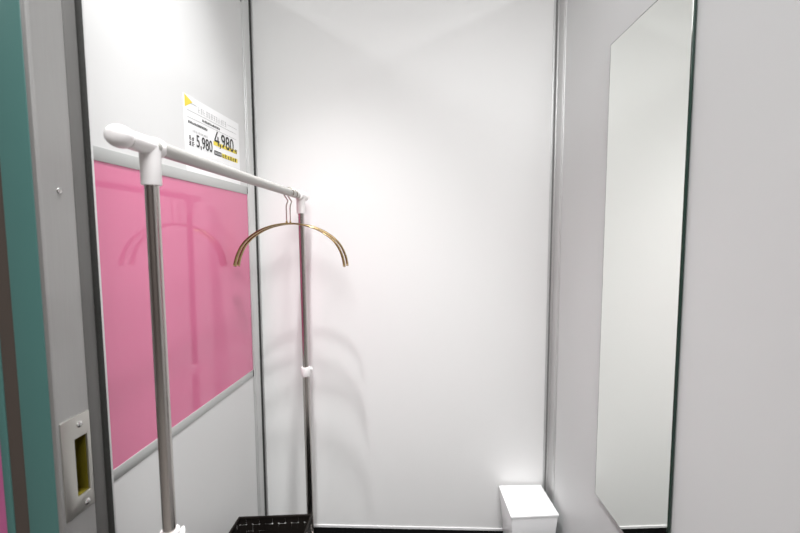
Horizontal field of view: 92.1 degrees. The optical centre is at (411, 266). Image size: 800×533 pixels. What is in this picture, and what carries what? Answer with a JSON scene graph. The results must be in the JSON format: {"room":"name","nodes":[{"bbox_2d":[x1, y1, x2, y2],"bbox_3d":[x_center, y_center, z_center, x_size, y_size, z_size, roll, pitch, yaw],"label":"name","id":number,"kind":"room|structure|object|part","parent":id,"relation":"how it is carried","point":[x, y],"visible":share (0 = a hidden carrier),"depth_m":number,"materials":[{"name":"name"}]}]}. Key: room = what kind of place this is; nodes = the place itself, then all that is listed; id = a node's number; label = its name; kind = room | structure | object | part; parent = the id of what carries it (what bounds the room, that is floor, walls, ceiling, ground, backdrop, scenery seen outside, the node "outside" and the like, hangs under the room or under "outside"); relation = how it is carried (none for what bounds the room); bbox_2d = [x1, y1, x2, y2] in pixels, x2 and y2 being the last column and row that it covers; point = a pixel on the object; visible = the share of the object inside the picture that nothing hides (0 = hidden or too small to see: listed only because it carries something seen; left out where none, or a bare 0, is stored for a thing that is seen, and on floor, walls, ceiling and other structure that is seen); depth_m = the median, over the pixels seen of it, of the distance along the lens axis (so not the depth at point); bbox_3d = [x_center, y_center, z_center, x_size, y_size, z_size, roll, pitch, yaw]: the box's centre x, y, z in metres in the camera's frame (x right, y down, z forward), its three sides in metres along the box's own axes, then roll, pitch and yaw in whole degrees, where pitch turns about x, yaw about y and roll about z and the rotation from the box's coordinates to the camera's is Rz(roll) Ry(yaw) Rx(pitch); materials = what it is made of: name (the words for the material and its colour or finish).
{"room":"fitting room","nodes":[
{"label":"fitting room","id":0,"kind":"room"},
{"bbox_2d":[0,449,7,532],"bbox_3d":[-1.412,0.083,0.676,1.535,2.140,0.064,0,4,2],"label":"wall","id":1,"kind":"structure","parent":0,"point":[3,521],"depth_m":0.65,"materials":[{"name":"pink laminate"}]},
{"bbox_2d":[0,0,114,532],"bbox_3d":[-0.625,0.083,0.654,0.120,2.140,0.099,0,4,2],"label":"door","id":2,"kind":"structure","parent":1,"relation":"in","point":[55,444],"depth_m":0.62,"materials":[{"name":"grey metal"}]},
{"bbox_3d":[-0.660,0.086,0.616,0.014,2.140,0.018,0,4,2],"label":"teal trim","id":3,"kind":"part","parent":2,"relation":"part of","materials":[{"name":"teal paint"}]},
{"bbox_3d":[-0.603,0.086,0.611,0.052,2.140,0.012,0,4,2],"label":"teal trim","id":4,"kind":"part","parent":2,"relation":"part of","materials":[{"name":"teal paint"}]},
{"bbox_3d":[-0.569,0.338,0.655,0.003,0.169,0.054,0,4,2],"label":"strike plate","id":5,"kind":"part","parent":2,"relation":"part of","materials":[{"name":"silver metal"}]},
{"bbox_2d":[82,0,257,532],"bbox_3d":[-0.661,0.048,1.115,0.056,2.140,0.841,0,4,4],"label":"wall","id":6,"kind":"structure","parent":0,"point":[141,56],"depth_m":1.05,"materials":[{"name":"white paint"}]},
{"bbox_3d":[-0.639,-0.598,1.086,0.008,0.653,0.646,0,4,4],"label":"panel","id":7,"kind":"part","parent":6,"relation":"part of","materials":[{"name":"white paint"}]},
{"bbox_3d":[-0.638,-0.258,1.112,0.009,0.029,0.646,0,4,4],"label":"rail","id":8,"kind":"part","parent":6,"relation":"part of","materials":[{"name":"metal"}]},
{"bbox_3d":[-0.638,0.089,1.138,0.008,0.667,0.646,0,4,4],"label":"pink panel","id":9,"kind":"part","parent":6,"relation":"part of","materials":[{"name":"pink plastic"}]},
{"bbox_3d":[-0.636,0.435,1.164,0.009,0.027,0.646,0,4,4],"label":"rail","id":10,"kind":"part","parent":6,"relation":"part of","materials":[{"name":"metal"}]},
{"bbox_3d":[-0.636,0.756,1.188,0.008,0.617,0.646,0,4,4],"label":"panel","id":11,"kind":"part","parent":6,"relation":"part of","materials":[{"name":"white paint"}]},
{"bbox_2d":[183,92,239,184],"bbox_3d":[-0.626,-0.388,1.226,0.002,0.215,0.299,0,4,4],"label":"price sign","id":12,"kind":"object","parent":6,"relation":"attached to","point":[209,134],"visible":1,"depth_m":1.20,"materials":[{"name":"paper"}]},
{"bbox_2d":[188,119,219,130],"bbox_3d":[-0.629,-0.428,1.170,0.002,0.029,0.161,0,4,4],"label":"print","id":13,"kind":"object","parent":12,"relation":"attached to","point":[206,122],"depth_m":1.17},
{"bbox_2d":[241,0,268,530],"bbox_3d":[-0.609,0.019,1.494,0.014,2.140,0.075,0,4,4],"label":"trim","id":14,"kind":"structure","parent":6,"relation":"attached to","point":[246,9],"depth_m":1.49,"materials":[{"name":"metal"}]},
{"bbox_2d":[285,527,502,532],"bbox_3d":[0.057,1.090,1.836,6.400,0.050,2.900,0,4,2],"label":"floor","id":15,"kind":"structure","parent":0,"point":[316,529],"depth_m":1.58,"materials":[{"name":"black carpet"}]},
{"bbox_2d":[103,124,313,532],"bbox_3d":[-0.409,0.438,1.056,0.383,1.369,0.899,0,4,2],"label":"clothes rack","id":16,"kind":"object","parent":15,"relation":"on","point":[151,150],"visible":0.98,"depth_m":0.67,"materials":[{"name":"silver metal"}]},
{"bbox_3d":[-0.435,0.180,0.669,0.022,0.702,0.022,0,4,2],"label":"post","id":17,"kind":"part","parent":16,"relation":"part of","materials":[{"name":"silver metal"}]},
{"bbox_3d":[-0.421,0.484,0.704,0.012,0.016,0.016,-4,6,-40],"label":"clamp knob","id":18,"kind":"part","parent":16,"relation":"part of","materials":[{"name":"white plastic"}]},
{"bbox_3d":[-0.420,-0.228,1.019,0.025,0.025,0.760,0,4,2],"label":"hanging rod","id":19,"kind":"part","parent":16,"relation":"part of","materials":[{"name":"white metal"}]},
{"bbox_2d":[229,514,311,532],"bbox_3d":[-0.456,0.956,1.149,0.253,0.232,0.314,0,4,2],"label":"storage basket","id":20,"kind":"object","parent":16,"relation":"on","point":[240,526],"visible":1,"depth_m":1.28,"materials":[{"name":"black plastic"}]},
{"bbox_2d":[233,187,345,266],"bbox_3d":[-0.413,-0.131,1.292,0.381,0.268,0.030,0,4,2],"label":"clothes hanger","id":21,"kind":"object","parent":16,"relation":"hanging from","point":[286,223],"visible":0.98,"depth_m":1.29,"materials":[{"name":"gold metal"}]},
{"bbox_3d":[-0.413,-0.072,1.297,0.381,0.150,0.030,0,4,2],"label":"hanger arm","id":22,"kind":"part","parent":21,"relation":"part of","materials":[{"name":"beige metal"}]},
{"bbox_2d":[237,189,348,266],"bbox_3d":[-0.411,-0.134,1.328,0.381,0.268,0.030,0,4,-2],"label":"clothes hanger","id":23,"kind":"object","parent":16,"relation":"hanging from","point":[260,232],"visible":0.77,"depth_m":1.33,"materials":[{"name":"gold metal"}]},
{"bbox_3d":[-0.411,-0.075,1.333,0.381,0.150,0.030,0,4,-2],"label":"hanger arm","id":24,"kind":"part","parent":23,"relation":"part of","materials":[{"name":"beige metal"}]},
{"bbox_3d":[-0.401,0.123,1.426,0.027,0.702,0.022,0,4,2],"label":"post","id":25,"kind":"part","parent":16,"relation":"part of","materials":[{"name":"silver metal"}]},
{"bbox_3d":[-0.395,0.725,1.472,0.031,0.675,0.026,0,4,2],"label":"post","id":26,"kind":"part","parent":16,"relation":"part of","materials":[{"name":"silver metal"}]},
{"bbox_2d":[499,485,558,532],"bbox_3d":[0.437,0.989,1.475,0.177,0.205,0.175,0,4,-3],"label":"waste bin","id":27,"kind":"object","parent":15,"relation":"on","point":[524,508],"visible":1,"depth_m":1.42,"materials":[{"name":"white plastic"}]},
{"bbox_2d":[250,0,557,527],"bbox_3d":[-0.030,0.015,1.539,1.295,2.140,0.050,0,4,2],"label":"wall","id":28,"kind":"structure","parent":0,"point":[416,134],"depth_m":1.51,"materials":[{"name":"white paint"}]},
{"bbox_2d":[272,523,502,530],"bbox_3d":[-0.026,1.079,1.593,1.143,0.009,0.003,0,4,2],"label":"baseboard","id":29,"kind":"structure","parent":28,"relation":"attached to","point":[315,525],"depth_m":1.59,"materials":[{"name":"white plastic"}]},
{"bbox_2d":[554,0,799,532],"bbox_3d":[0.565,0.071,0.774,0.051,2.140,1.447,0,4,1],"label":"wall","id":30,"kind":"structure","parent":0,"point":[737,451],"depth_m":0.67,"materials":[{"name":"white paint"}]},
{"bbox_2d":[542,0,566,505],"bbox_3d":[0.539,0.019,1.459,0.027,2.140,0.075,0,4,1],"label":"trim","id":31,"kind":"structure","parent":30,"relation":"attached to","point":[560,6],"depth_m":1.46,"materials":[{"name":"metal"}]},
{"bbox_3d":[0.545,0.017,1.492,0.011,2.140,0.008,0,4,1],"label":"leg","id":32,"kind":"part","parent":31,"relation":"part of","materials":[{"name":"metal"}]},
{"bbox_2d":[595,0,696,532],"bbox_3d":[0.534,0.046,0.920,0.008,1.254,0.308,0,4,0],"label":"wall mirror","id":33,"kind":"object","parent":30,"relation":"attached to","point":[652,61],"visible":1,"depth_m":0.88,"materials":[{"name":"clear glass"}]}
]}

